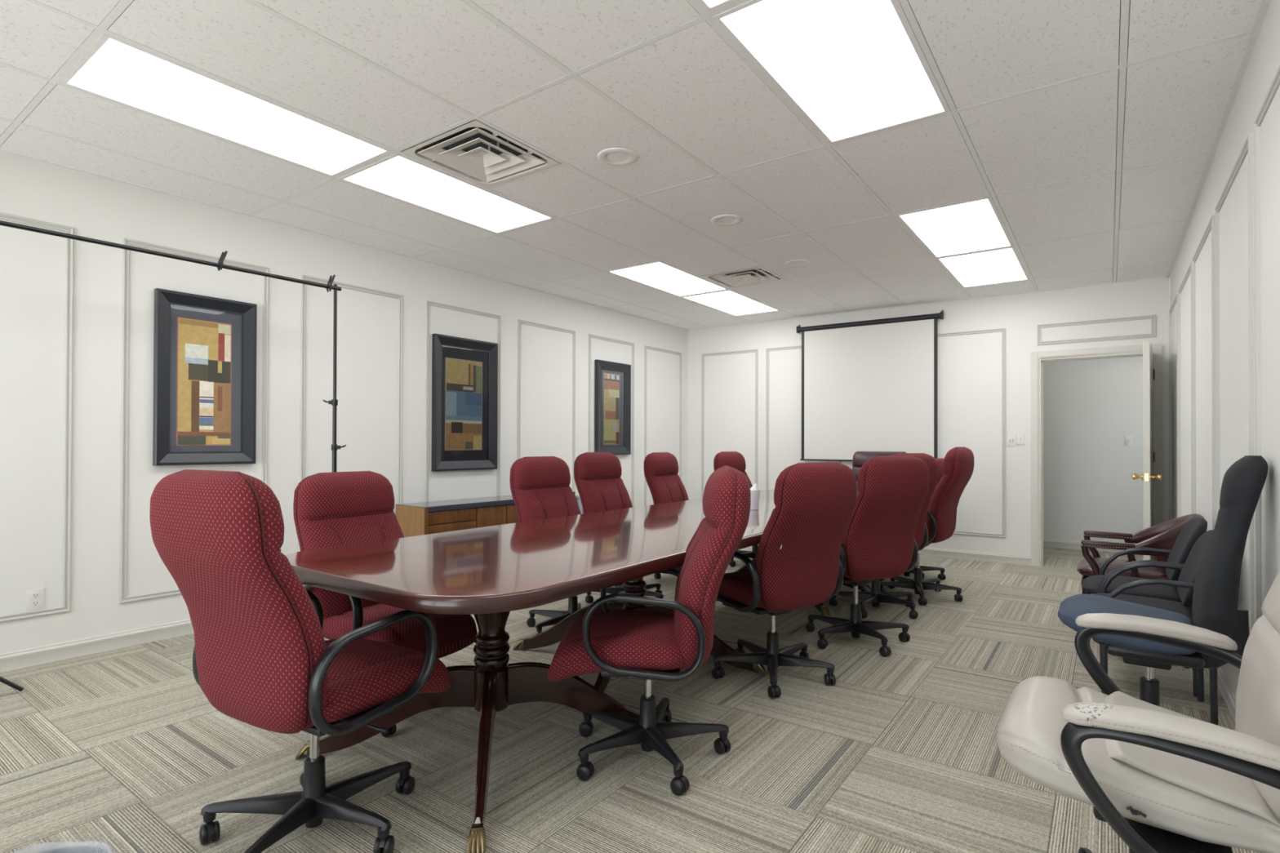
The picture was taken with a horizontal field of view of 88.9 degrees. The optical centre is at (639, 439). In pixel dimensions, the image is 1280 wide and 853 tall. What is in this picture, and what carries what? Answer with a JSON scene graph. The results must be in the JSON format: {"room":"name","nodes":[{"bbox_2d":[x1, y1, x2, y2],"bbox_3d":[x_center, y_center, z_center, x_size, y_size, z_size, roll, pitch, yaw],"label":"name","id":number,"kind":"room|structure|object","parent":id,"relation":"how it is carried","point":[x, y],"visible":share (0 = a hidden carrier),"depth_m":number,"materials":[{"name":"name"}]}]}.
{"room":"conference room","nodes":[
{"label":"conference room","id":0,"kind":"room"},
{"bbox_2d":[0,150,688,653],"bbox_3d":[-2.506,-0.241,4.522,0.120,2.900,10.955,0,-1,37],"label":"wall","id":1,"kind":"structure","parent":0,"point":[33,264],"depth_m":4.18,"materials":[{"name":"paint"}]},
{"bbox_2d":[26,587,44,611],"bbox_3d":[-3.212,0.853,3.469,0.009,0.115,0.070,0,-1,37],"label":"wall outlet","id":2,"kind":"object","parent":1,"relation":"attached to","point":[35,597],"visible":1,"depth_m":3.47,"materials":[{"name":"white plastic"}]},
{"bbox_2d":[31,600,39,606],"bbox_3d":[-3.210,0.873,3.467,0.002,0.034,0.034,0,-1,37],"label":"receptacle","id":3,"kind":"object","parent":2,"relation":"attached to","point":[33,602],"depth_m":3.47,"materials":[{"name":"white plastic"}]},
{"bbox_2d":[31,592,39,599],"bbox_3d":[-3.210,0.833,3.467,0.002,0.034,0.034,0,-1,37],"label":"receptacle","id":4,"kind":"object","parent":2,"relation":"attached to","point":[33,595],"depth_m":3.47,"materials":[{"name":"white plastic"}]},
{"bbox_2d":[0,212,74,622],"bbox_3d":[-3.361,-0.113,3.269,0.013,2.111,0.800,0,-1,37],"label":"trim","id":5,"kind":"structure","parent":1,"relation":"attached to","point":[69,243],"depth_m":3.57,"materials":[{"name":"paint"}]},
{"bbox_2d":[0,618,194,672],"bbox_3d":[-2.521,1.162,4.384,0.016,0.092,10.530,0,-1,37],"label":"baseboard","id":6,"kind":"structure","parent":1,"relation":"attached to","point":[24,658],"depth_m":3.65,"materials":[{"name":"paint"}]},
{"bbox_2d":[119,237,269,604],"bbox_3d":[-2.751,-0.105,4.084,0.013,2.111,0.800,0,-1,37],"label":"trim","id":7,"kind":"structure","parent":1,"relation":"attached to","point":[123,598],"depth_m":3.79,"materials":[{"name":"paint"}]},
{"bbox_2d":[152,288,257,465],"bbox_3d":[-2.717,-0.367,4.103,0.044,1.054,0.557,0,-1,37],"label":"framed print","id":8,"kind":"object","parent":1,"relation":"attached to","point":[205,347],"visible":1,"depth_m":4.09,"materials":[{"name":"multicoloured paper"}]},
{"bbox_2d":[299,274,403,551],"bbox_3d":[-2.141,-0.098,4.899,0.013,2.111,0.800,0,-1,37],"label":"trim","id":9,"kind":"structure","parent":1,"relation":"attached to","point":[303,318],"depth_m":4.83,"materials":[{"name":"paint"}]},
{"bbox_2d":[424,300,501,502],"bbox_3d":[-1.531,-0.090,5.713,0.013,2.111,0.800,0,-1,37],"label":"trim","id":10,"kind":"structure","parent":1,"relation":"attached to","point":[428,303],"depth_m":5.49,"materials":[{"name":"paint"}]},
{"bbox_2d":[431,333,497,471],"bbox_3d":[-1.517,-0.303,5.705,0.044,1.147,0.677,0,-1,37],"label":"framed print","id":11,"kind":"object","parent":1,"relation":"attached to","point":[464,371],"visible":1,"depth_m":5.70,"materials":[{"name":"multicoloured paper"}]},
{"bbox_2d":[517,319,575,491],"bbox_3d":[-0.921,-0.083,6.527,0.013,2.111,0.800,0,-1,37],"label":"trim","id":12,"kind":"structure","parent":1,"relation":"attached to","point":[519,322],"depth_m":6.55,"materials":[{"name":"paint"}]},
{"bbox_2d":[588,333,634,507],"bbox_3d":[-0.311,-0.075,7.342,0.013,2.111,0.800,0,-1,37],"label":"trim","id":13,"kind":"structure","parent":1,"relation":"attached to","point":[590,335],"depth_m":7.58,"materials":[{"name":"paint"}]},
{"bbox_2d":[594,359,631,454],"bbox_3d":[-0.298,-0.344,7.334,0.043,1.038,0.599,0,-1,37],"label":"framed print","id":14,"kind":"object","parent":1,"relation":"attached to","point":[612,380],"visible":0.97,"depth_m":7.34,"materials":[{"name":"multicoloured paper"}]},
{"bbox_2d":[644,345,681,506],"bbox_3d":[0.298,-0.068,8.156,0.013,2.111,0.800,0,-1,37],"label":"trim","id":15,"kind":"structure","parent":1,"relation":"attached to","point":[646,346],"depth_m":8.03,"materials":[{"name":"paint"}]},
{"bbox_2d":[0,0,1262,328],"bbox_3d":[-0.582,-1.601,3.092,5.682,0.228,10.850,0,0,36],"label":"ceiling","id":16,"kind":"structure","parent":0,"point":[688,84],"depth_m":3.14,"materials":[{"name":"tile"}]},
{"bbox_2d":[58,32,392,177],"bbox_3d":[-1.855,-1.544,3.052,0.570,0.110,1.192,0,0,36],"label":"ceiling light","id":17,"kind":"object","parent":16,"relation":"attached to","point":[113,68],"visible":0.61,"depth_m":2.94,"materials":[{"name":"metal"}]},
{"bbox_2d":[337,146,555,234],"bbox_3d":[-1.143,-1.535,4.044,0.570,0.110,1.198,0,0,36],"label":"ceiling light","id":18,"kind":"object","parent":16,"relation":"attached to","point":[397,176],"visible":0.59,"depth_m":3.97,"materials":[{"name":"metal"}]},
{"bbox_2d":[401,119,559,187],"bbox_3d":[-0.831,-1.528,3.444,0.580,0.090,0.580,0,0,36],"label":"ceiling vent","id":19,"kind":"object","parent":16,"relation":"in","point":[474,151],"visible":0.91,"depth_m":3.45,"materials":[{"name":"metal"}]},
{"bbox_2d":[597,147,637,165],"bbox_3d":[-0.119,-1.481,3.430,0.210,0.009,0.210,0,0,36],"label":"recessed light","id":20,"kind":"object","parent":16,"relation":"in","point":[602,156],"visible":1,"depth_m":3.42,"materials":[{"name":"metal"}]},
{"bbox_2d":[0,0,1271,329],"bbox_3d":[-0.470,-1.487,3.023,5.178,0.010,10.670,0,0,36],"label":"ceiling grid","id":21,"kind":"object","parent":16,"relation":"attached to","point":[122,5],"depth_m":3.19,"materials":[{"name":"metal"}]},
{"bbox_2d":[605,261,728,297],"bbox_3d":[0.283,-1.517,6.032,0.570,0.110,1.201,0,0,36],"label":"ceiling light","id":22,"kind":"object","parent":16,"relation":"attached to","point":[660,275],"visible":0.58,"depth_m":5.98,"materials":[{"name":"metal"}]},
{"bbox_2d":[695,0,738,13],"bbox_3d":[0.117,-1.548,1.637,0.560,0.110,1.192,0,0,36],"label":"ceiling light","id":23,"kind":"object","parent":16,"relation":"attached to","point":[708,6],"visible":1,"depth_m":2.24,"materials":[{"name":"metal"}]},
{"bbox_2d":[704,0,723,5],"bbox_3d":[0.117,-1.502,1.637,0.516,0.006,1.148,0,0,36],"label":"diffuser","id":24,"kind":"object","parent":23,"relation":"attached to","point":[707,2],"depth_m":2.23,"materials":[{"name":"white plastic"}]},
{"bbox_2d":[711,214,742,225],"bbox_3d":[0.583,-1.472,4.391,0.210,0.009,0.210,0,0,36],"label":"recessed light","id":25,"kind":"object","parent":16,"relation":"in","point":[738,219],"visible":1,"depth_m":4.38,"materials":[{"name":"metal"}]},
{"bbox_2d":[680,289,779,315],"bbox_3d":[1.000,-1.508,7.031,0.570,0.110,1.206,0,0,36],"label":"ceiling light","id":26,"kind":"object","parent":16,"relation":"attached to","point":[731,302],"visible":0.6,"depth_m":7.01,"materials":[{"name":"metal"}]},
{"bbox_2d":[701,266,786,288],"bbox_3d":[0.952,-1.506,5.929,0.580,0.090,0.580,0,0,36],"label":"ceiling vent","id":27,"kind":"object","parent":16,"relation":"in","point":[757,275],"visible":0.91,"depth_m":5.97,"materials":[{"name":"metal"}]},
{"bbox_2d":[785,259,811,266],"bbox_3d":[1.315,-1.463,5.428,0.210,0.009,0.210,0,0,36],"label":"recessed light","id":28,"kind":"object","parent":16,"relation":"in","point":[806,262],"visible":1,"depth_m":5.42,"materials":[{"name":"metal"}]},
{"bbox_2d":[711,0,951,144],"bbox_3d":[0.829,-1.539,2.629,0.560,0.110,1.198,0,0,36],"label":"ceiling light","id":29,"kind":"object","parent":16,"relation":"attached to","point":[851,68],"visible":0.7,"depth_m":2.56,"materials":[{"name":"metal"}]},
{"bbox_2d":[895,179,1013,257],"bbox_3d":[2.256,-1.521,4.617,0.560,0.110,1.201,0,0,36],"label":"ceiling light","id":30,"kind":"object","parent":16,"relation":"attached to","point":[974,225],"visible":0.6,"depth_m":4.54,"materials":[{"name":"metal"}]},
{"bbox_2d":[900,199,1009,256],"bbox_3d":[2.255,-1.475,4.617,0.516,0.006,1.157,0,0,36],"label":"diffuser","id":31,"kind":"object","parent":30,"relation":"attached to","point":[974,225],"depth_m":4.55,"materials":[{"name":"white plastic"}]},
{"bbox_2d":[935,237,1030,288],"bbox_3d":[2.972,-1.512,5.616,0.560,0.110,1.206,0,0,36],"label":"ceiling light","id":32,"kind":"object","parent":16,"relation":"attached to","point":[1002,265],"visible":0.59,"depth_m":5.56,"materials":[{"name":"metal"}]},
{"bbox_2d":[939,248,1026,286],"bbox_3d":[2.972,-1.466,5.615,0.516,0.006,1.162,0,0,36],"label":"diffuser","id":33,"kind":"object","parent":32,"relation":"attached to","point":[1002,265],"depth_m":5.56,"materials":[{"name":"white plastic"}]},
{"bbox_2d":[0,546,1263,852],"bbox_3d":[0.344,1.270,3.417,8.600,0.120,12.600,0,0,36],"label":"floor","id":34,"kind":"structure","parent":0,"point":[120,750],"depth_m":2.50,"materials":[{"name":"carpet"}]},
{"bbox_2d":[39,846,107,852],"bbox_3d":[-1.247,1.040,1.318,0.301,0.301,0.301,0,0,36],"label":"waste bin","id":35,"kind":"object","parent":34,"relation":"on","point":[73,849],"visible":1,"depth_m":1.45,"materials":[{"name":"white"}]},
{"bbox_2d":[0,220,346,691],"bbox_3d":[-2.507,0.086,3.558,0.808,2.223,2.701,0,0,36],"label":"stand","id":36,"kind":"object","parent":34,"relation":"on","point":[334,402],"visible":0.66,"depth_m":3.80,"materials":[{"name":"black metal"}]},
{"bbox_2d":[217,250,227,271],"bbox_3d":[-2.399,-1.024,3.750,0.055,0.114,0.039,0,0,36],"label":"clamp","id":37,"kind":"object","parent":36,"relation":"on","point":[223,255],"visible":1,"depth_m":3.74,"materials":[{"name":"black plastic"}]},
{"bbox_2d":[326,274,335,292],"bbox_3d":[-2.024,-1.019,4.273,0.055,0.114,0.039,0,0,36],"label":"clamp","id":38,"kind":"object","parent":36,"relation":"on","point":[330,282],"visible":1,"depth_m":4.26,"materials":[{"name":"black metal"}]},
{"bbox_2d":[149,469,451,852],"bbox_3d":[-0.995,0.641,1.980,0.621,1.110,0.722,0,0,30],"label":"office chair","id":39,"kind":"object","parent":34,"relation":"on","point":[262,659],"visible":0.99,"depth_m":1.74,"materials":[{"name":"red fabric"}]},
{"bbox_2d":[293,471,477,737],"bbox_3d":[-1.144,0.678,2.931,0.722,1.048,0.616,0,0,32],"label":"office chair","id":40,"kind":"object","parent":34,"relation":"on","point":[334,508],"visible":0.39,"depth_m":2.88,"materials":[{"name":"red fabric"}]},
{"bbox_2d":[395,491,575,537],"bbox_3d":[-1.277,0.860,5.710,0.387,0.722,1.670,0,-1,37],"label":"credenza","id":41,"kind":"object","parent":34,"relation":"on","point":[420,518],"visible":0.3,"depth_m":5.19,"materials":[{"name":"brown wood"}]},
{"bbox_2d":[509,456,621,635],"bbox_3d":[-0.439,0.663,4.136,0.722,1.098,0.622,0,-1,38],"label":"office chair","id":42,"kind":"object","parent":34,"relation":"on","point":[540,489],"visible":0.36,"depth_m":4.18,"materials":[{"name":"red fabric"}]},
{"bbox_2d":[284,488,871,852],"bbox_3d":[0.456,0.835,4.172,1.446,0.758,5.089,0,0,36],"label":"conference table","id":43,"kind":"object","parent":34,"relation":"on","point":[487,573],"visible":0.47,"depth_m":2.51,"materials":[{"name":"brown wood"}]},
{"bbox_2d":[750,484,760,510],"bbox_3d":[0.732,0.373,4.242,0.104,0.168,0.104,0,0,36],"label":"bottle","id":44,"kind":"object","parent":43,"relation":"on","point":[755,492],"visible":0.74,"depth_m":4.20,"materials":[{"name":"plastic"}]},
{"bbox_2d":[575,491,583,514],"bbox_3d":[-0.618,0.889,6.566,0.415,0.680,0.418,0,-1,37],"label":"base cabinet","id":45,"kind":"object","parent":34,"relation":"on","point":[577,495],"visible":0.15,"depth_m":6.30,"materials":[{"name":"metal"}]},
{"bbox_2d":[573,452,663,603],"bbox_3d":[-0.098,0.660,4.877,0.722,1.118,0.624,0,0,37],"label":"office chair","id":46,"kind":"object","parent":34,"relation":"on","point":[599,484],"visible":0.4,"depth_m":4.90,"materials":[{"name":"red fabric"}]},
{"bbox_2d":[546,465,751,795],"bbox_3d":[0.046,0.653,2.500,0.722,1.098,0.623,0,0,3],"label":"office chair","id":47,"kind":"object","parent":34,"relation":"on","point":[647,646],"visible":0.98,"depth_m":2.27,"materials":[{"name":"red fabric"}]},
{"bbox_2d":[643,452,688,582],"bbox_3d":[0.424,0.672,5.715,0.722,1.108,0.627,0,0,32],"label":"office chair","id":48,"kind":"object","parent":34,"relation":"on","point":[664,484],"visible":0.42,"depth_m":5.71,"materials":[{"name":"red fabric"}]},
{"bbox_2d":[713,451,758,566],"bbox_3d":[1.134,0.680,6.482,0.722,1.108,0.619,0,-1,40],"label":"office chair","id":49,"kind":"object","parent":34,"relation":"on","point":[735,460],"visible":0.18,"depth_m":6.52,"materials":[{"name":"red fabric"}]},
{"bbox_2d":[711,462,856,697],"bbox_3d":[0.697,0.661,3.339,0.626,1.098,0.722,0,0,-32],"label":"office chair","id":50,"kind":"object","parent":34,"relation":"on","point":[797,565],"visible":0.99,"depth_m":3.09,"materials":[{"name":"red fabric"}]},
{"bbox_2d":[804,455,929,657],"bbox_3d":[1.305,0.656,3.929,0.621,1.120,0.722,0,0,-26],"label":"office chair","id":51,"kind":"object","parent":34,"relation":"on","point":[878,543],"visible":0.92,"depth_m":3.67,"materials":[{"name":"red fabric"}]},
{"bbox_2d":[852,451,906,489],"bbox_3d":[2.326,0.681,6.510,0.619,1.112,0.641,0,0,36],"label":"chair","id":52,"kind":"object","parent":34,"relation":"on","point":[860,458],"visible":0.06,"depth_m":6.75,"materials":[{"name":"red fabric"}]},
{"bbox_2d":[828,453,937,618],"bbox_3d":[1.706,0.660,4.681,0.616,1.126,0.722,0,0,-26],"label":"office chair","id":53,"kind":"object","parent":34,"relation":"on","point":[873,595],"visible":0.23,"depth_m":4.55,"materials":[{"name":"red fabric"}]},
{"bbox_2d":[880,457,946,581],"bbox_3d":[2.365,0.698,5.771,0.621,1.068,0.722,0,0,-24],"label":"office chair","id":54,"kind":"object","parent":34,"relation":"on","point":[940,461],"visible":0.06,"depth_m":5.69,"materials":[{"name":"red fabric"}]},
{"bbox_2d":[880,446,973,605],"bbox_3d":[2.184,0.643,5.090,0.722,1.168,0.624,0,-1,38],"label":"office chair","id":55,"kind":"object","parent":34,"relation":"on","point":[958,461],"visible":0.76,"depth_m":4.81,"materials":[{"name":"red fabric"}]},
{"bbox_2d":[995,568,1279,852],"bbox_3d":[1.157,0.598,1.442,0.661,1.200,0.737,0,0,36],"label":"leather chair","id":56,"kind":"object","parent":34,"relation":"on","point":[1164,780],"visible":1,"depth_m":1.27,"materials":[{"name":"beige leather"}]},
{"bbox_2d":[1104,691,1279,826],"bbox_3d":[1.172,0.671,1.431,0.288,0.085,0.424,0,0,36],"label":"seat cushion","id":57,"kind":"object","parent":56,"relation":"on","point":[1246,802],"depth_m":1.27,"materials":[{"name":"beige leather"}]},
{"bbox_2d":[1076,513,1204,594],"bbox_3d":[3.028,0.830,3.957,0.622,0.786,0.592,0,0,36],"label":"armchair","id":58,"kind":"object","parent":34,"relation":"on","point":[1163,535],"visible":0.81,"depth_m":3.86,"materials":[{"name":"red leather"}]},
{"bbox_2d":[1082,518,1207,697],"bbox_3d":[2.611,0.809,3.394,0.511,0.815,0.509,0,0,36],"label":"chair","id":59,"kind":"object","parent":34,"relation":"on","point":[1194,528],"visible":0.56,"depth_m":3.28,"materials":[{"name":"grey fabric"}]},
{"bbox_2d":[1092,529,1218,725],"bbox_3d":[2.302,0.805,2.946,0.511,0.815,0.509,0,0,36],"label":"chair","id":60,"kind":"object","parent":34,"relation":"on","point":[1184,584],"visible":0.45,"depth_m":2.88,"materials":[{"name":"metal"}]},
{"bbox_2d":[1057,455,1267,706],"bbox_3d":[1.879,0.630,2.376,0.596,1.146,0.612,0,0,36],"label":"chair","id":61,"kind":"object","parent":34,"relation":"on","point":[1217,579],"visible":0.6,"depth_m":2.21,"materials":[{"name":"blue fabric"}]},
{"bbox_2d":[687,264,1169,555],"bbox_3d":[2.661,-0.206,7.299,5.086,2.900,0.120,0,0,34],"label":"wall","id":62,"kind":"structure","parent":0,"point":[970,390],"depth_m":6.71,"materials":[{"name":"paint"}]},
{"bbox_2d":[701,349,758,498],"bbox_3d":[1.126,-0.059,8.266,0.786,2.101,0.013,0,0,34],"label":"trim","id":63,"kind":"structure","parent":62,"relation":"attached to","point":[756,351],"depth_m":8.34,"materials":[{"name":"paint"}]},
{"bbox_2d":[765,345,830,489],"bbox_3d":[1.867,-0.061,7.760,0.785,2.101,0.013,0,0,34],"label":"trim","id":64,"kind":"structure","parent":62,"relation":"attached to","point":[768,349],"depth_m":7.97,"materials":[{"name":"paint"}]},
{"bbox_2d":[796,309,943,461],"bbox_3d":[2.518,-0.553,7.274,1.588,1.606,0.088,0,0,34],"label":"projection screen","id":65,"kind":"object","parent":62,"relation":"attached to","point":[868,385],"visible":0.93,"depth_m":7.23,"materials":[{"name":"fabric"}]},
{"bbox_2d":[937,328,1005,537],"bbox_3d":[3.335,-0.063,6.756,0.792,2.101,0.013,0,0,34],"label":"trim","id":66,"kind":"structure","parent":62,"relation":"attached to","point":[998,330],"depth_m":6.55,"materials":[{"name":"paint"}]},
{"bbox_2d":[917,546,1031,565],"bbox_3d":[2.228,1.198,7.500,3.900,0.092,0.016,0,0,34],"label":"baseboard","id":67,"kind":"structure","parent":62,"relation":"attached to","point":[931,552],"depth_m":6.67,"materials":[{"name":"paint"}]},
{"bbox_2d":[1007,434,1016,446],"bbox_3d":[3.702,0.015,6.503,0.075,0.118,0.016,0,0,34],"label":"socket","id":68,"kind":"object","parent":62,"relation":"attached to","point":[1011,438],"visible":1,"depth_m":6.50,"materials":[{"name":"white plastic"}]},
{"bbox_2d":[1016,433,1024,444],"bbox_3d":[3.765,0.002,6.458,0.070,0.115,0.018,0,0,34],"label":"light switch","id":69,"kind":"object","parent":62,"relation":"attached to","point":[1020,437],"visible":1,"depth_m":6.46,"materials":[{"name":"white plastic"}]},
{"bbox_2d":[1037,314,1155,345],"bbox_3d":[4.265,-1.019,6.129,0.915,0.200,0.013,0,0,34],"label":"trim","id":70,"kind":"structure","parent":62,"relation":"attached to","point":[1153,317],"depth_m":6.11,"materials":[{"name":"paint"}]},
{"bbox_2d":[1031,343,1163,566],"bbox_3d":[4.291,0.193,6.169,1.017,2.097,0.160,0,0,36],"label":"trim","id":71,"kind":"structure","parent":62,"relation":"attached to","point":[1037,358],"depth_m":6.35,"materials":[{"name":"paint"}]},
{"bbox_2d":[1131,339,1162,560],"bbox_3d":[4.314,0.218,5.539,0.194,2.013,0.872,0,-1,39],"label":"door","id":72,"kind":"structure","parent":62,"relation":"in","point":[1147,477],"depth_m":5.21,"materials":[{"name":"paint"}]},
{"bbox_2d":[1043,356,1142,542],"bbox_3d":[5.053,-0.048,7.410,4.000,2.600,0.100,0,0,36],"label":"wall","id":73,"kind":"structure","parent":0,"point":[1090,406],"depth_m":7.33,"materials":[{"name":"paint"}]},
{"bbox_2d":[1043,538,1124,552],"bbox_3d":[5.016,1.206,7.354,4.000,0.092,0.016,0,0,36],"label":"baseboard","id":74,"kind":"structure","parent":73,"relation":"attached to","point":[1046,543],"depth_m":7.45,"materials":[{"name":"paint"}]},
{"bbox_2d":[1124,435,1133,445],"bbox_3d":[5.340,0.016,7.131,0.070,0.115,0.018,0,0,36],"label":"light switch","id":75,"kind":"object","parent":73,"relation":"attached to","point":[1128,438],"visible":1,"depth_m":7.13,"materials":[{"name":"white plastic"}]},
{"bbox_2d":[1169,0,1279,696],"bbox_3d":[1.641,-0.250,1.417,0.120,2.900,10.740,0,0,36],"label":"wall","id":76,"kind":"structure","parent":0,"point":[1264,63],"depth_m":2.76,"materials":[{"name":"paint"}]},
{"bbox_2d":[1168,293,1178,519],"bbox_3d":[4.430,-0.077,5.417,0.013,2.117,0.807,0,0,36],"label":"trim","id":77,"kind":"structure","parent":76,"relation":"attached to","point":[1175,300],"depth_m":5.71,"materials":[{"name":"paint"}]},
{"bbox_2d":[1177,261,1192,517],"bbox_3d":[3.845,-0.086,4.602,0.013,2.120,0.964,0,0,36],"label":"trim","id":78,"kind":"structure","parent":76,"relation":"attached to","point":[1190,267],"depth_m":4.96,"materials":[{"name":"paint"}]},
{"bbox_2d":[1191,214,1215,529],"bbox_3d":[3.237,-0.094,3.755,0.013,2.120,0.960,0,0,36],"label":"trim","id":79,"kind":"structure","parent":76,"relation":"attached to","point":[1211,225],"depth_m":3.38,"materials":[{"name":"paint"}]},
{"bbox_2d":[1217,666,1235,723],"bbox_3d":[1.608,1.154,1.483,0.016,0.092,10.630,0,0,36],"label":"baseboard","id":80,"kind":"structure","parent":76,"relation":"attached to","point":[1224,686],"depth_m":2.98,"materials":[{"name":"paint"}]},
{"bbox_2d":[1214,132,1254,671],"bbox_3d":[2.602,-0.102,2.869,0.013,2.120,0.965,0,0,36],"label":"trim","id":81,"kind":"structure","parent":76,"relation":"attached to","point":[1248,145],"depth_m":2.48,"materials":[{"name":"paint"}]},
{"bbox_2d":[1253,65,1279,622],"bbox_3d":[1.974,-0.110,1.994,0.013,2.120,0.969,0,0,36],"label":"trim","id":82,"kind":"structure","parent":76,"relation":"attached to","point":[1274,86],"depth_m":2.37,"materials":[{"name":"paint"}]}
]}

